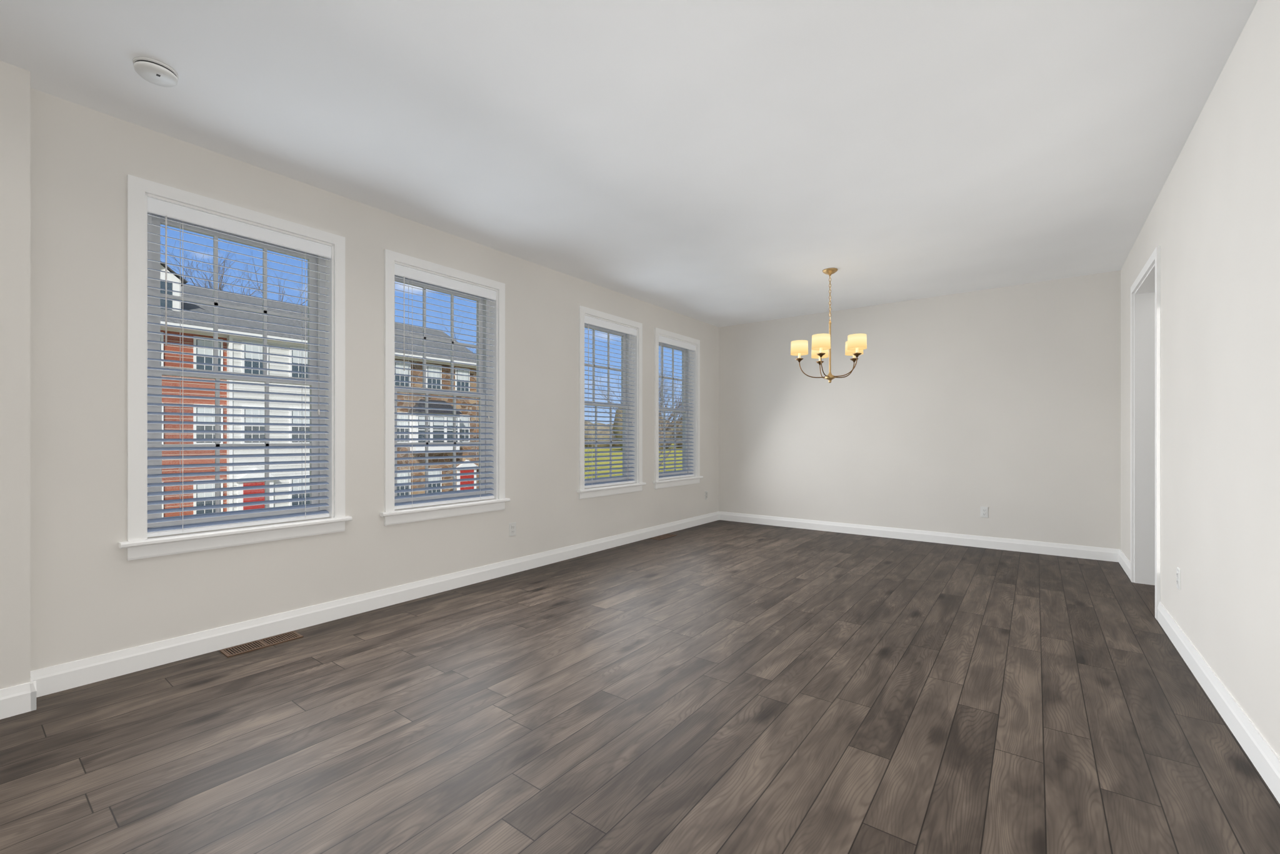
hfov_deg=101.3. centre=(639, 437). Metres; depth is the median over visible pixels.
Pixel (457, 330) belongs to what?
tree
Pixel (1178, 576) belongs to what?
electrical outlet
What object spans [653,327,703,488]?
window
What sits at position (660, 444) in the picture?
tree
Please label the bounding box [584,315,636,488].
window blind
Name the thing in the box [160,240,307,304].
tree
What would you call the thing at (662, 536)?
floor vent
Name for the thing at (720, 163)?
ceiling
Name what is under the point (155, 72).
smoke detector
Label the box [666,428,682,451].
tree
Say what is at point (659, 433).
tree
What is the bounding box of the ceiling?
[0,0,1258,327]
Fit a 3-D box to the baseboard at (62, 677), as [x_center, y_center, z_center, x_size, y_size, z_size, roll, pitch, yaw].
[-0.803,1.109,4.913,0.016,0.120,6.430,0,0,37]
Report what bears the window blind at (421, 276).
attached to the window at (390, 515)
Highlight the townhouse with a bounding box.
[160,261,478,517]
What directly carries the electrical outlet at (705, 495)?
attached to the wall at (94, 590)
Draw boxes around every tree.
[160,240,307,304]
[161,236,306,304]
[433,306,476,353]
[587,357,682,466]
[620,366,679,440]
[658,366,682,456]
[658,374,682,449]
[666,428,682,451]
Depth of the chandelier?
4.90 m
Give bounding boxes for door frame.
[1130,245,1160,619]
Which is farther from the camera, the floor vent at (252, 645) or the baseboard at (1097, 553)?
the baseboard at (1097, 553)
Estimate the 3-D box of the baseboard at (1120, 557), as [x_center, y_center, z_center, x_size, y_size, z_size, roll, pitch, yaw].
[4.253,1.109,4.597,0.016,0.120,0.758,0,0,37]
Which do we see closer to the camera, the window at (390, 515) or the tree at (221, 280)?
the window at (390, 515)
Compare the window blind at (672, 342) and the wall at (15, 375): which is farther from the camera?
the window blind at (672, 342)
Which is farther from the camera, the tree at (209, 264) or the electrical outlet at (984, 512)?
the tree at (209, 264)
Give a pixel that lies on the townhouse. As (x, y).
(188, 349)
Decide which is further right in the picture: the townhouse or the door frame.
the door frame
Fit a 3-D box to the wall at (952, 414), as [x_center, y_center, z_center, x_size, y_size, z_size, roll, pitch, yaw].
[2.848,-0.201,6.312,4.604,2.740,0.200,0,0,37]
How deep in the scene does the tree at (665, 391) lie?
47.92 m
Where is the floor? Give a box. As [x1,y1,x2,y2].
[0,520,1279,853]
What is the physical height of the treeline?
18.858 m
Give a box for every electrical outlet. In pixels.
[509,521,516,536]
[705,490,707,499]
[980,506,988,517]
[1176,566,1180,590]
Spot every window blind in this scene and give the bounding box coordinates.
[147,196,331,536]
[394,263,496,509]
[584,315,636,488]
[658,335,695,479]
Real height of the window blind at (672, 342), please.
1.737 m
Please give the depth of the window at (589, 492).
5.81 m
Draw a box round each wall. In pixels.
[0,60,30,689]
[30,88,718,670]
[718,270,1120,549]
[1120,0,1279,758]
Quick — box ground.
[584,443,682,478]
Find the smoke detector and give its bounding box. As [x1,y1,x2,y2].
[132,56,178,86]
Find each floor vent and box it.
[219,630,303,657]
[649,533,676,539]
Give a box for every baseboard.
[0,673,44,719]
[30,511,719,694]
[720,511,1114,561]
[1115,548,1130,579]
[1157,601,1279,803]
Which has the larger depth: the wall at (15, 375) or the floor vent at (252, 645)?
the floor vent at (252, 645)
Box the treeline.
[584,407,682,450]
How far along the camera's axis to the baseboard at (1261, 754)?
2.13 m
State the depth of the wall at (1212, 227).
2.20 m
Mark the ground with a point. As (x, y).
(590, 454)
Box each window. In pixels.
[118,174,352,560]
[380,248,510,525]
[576,305,646,499]
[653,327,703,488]
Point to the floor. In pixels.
(725, 687)
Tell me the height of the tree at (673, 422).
8.294 m
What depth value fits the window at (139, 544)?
2.97 m
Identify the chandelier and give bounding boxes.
[790,267,866,383]
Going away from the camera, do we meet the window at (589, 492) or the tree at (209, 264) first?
the window at (589, 492)
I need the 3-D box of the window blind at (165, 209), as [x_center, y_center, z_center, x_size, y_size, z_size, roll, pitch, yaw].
[-2.271,-0.358,3.041,0.076,1.737,0.874,0,0,37]
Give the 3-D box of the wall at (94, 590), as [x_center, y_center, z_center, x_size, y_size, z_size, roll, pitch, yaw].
[-1.928,-0.201,3.616,0.220,2.740,10.255,0,0,37]
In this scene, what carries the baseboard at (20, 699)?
attached to the wall at (15, 375)
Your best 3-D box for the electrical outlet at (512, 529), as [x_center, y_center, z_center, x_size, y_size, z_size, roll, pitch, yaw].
[-1.097,0.791,4.529,0.009,0.115,0.070,0,0,37]

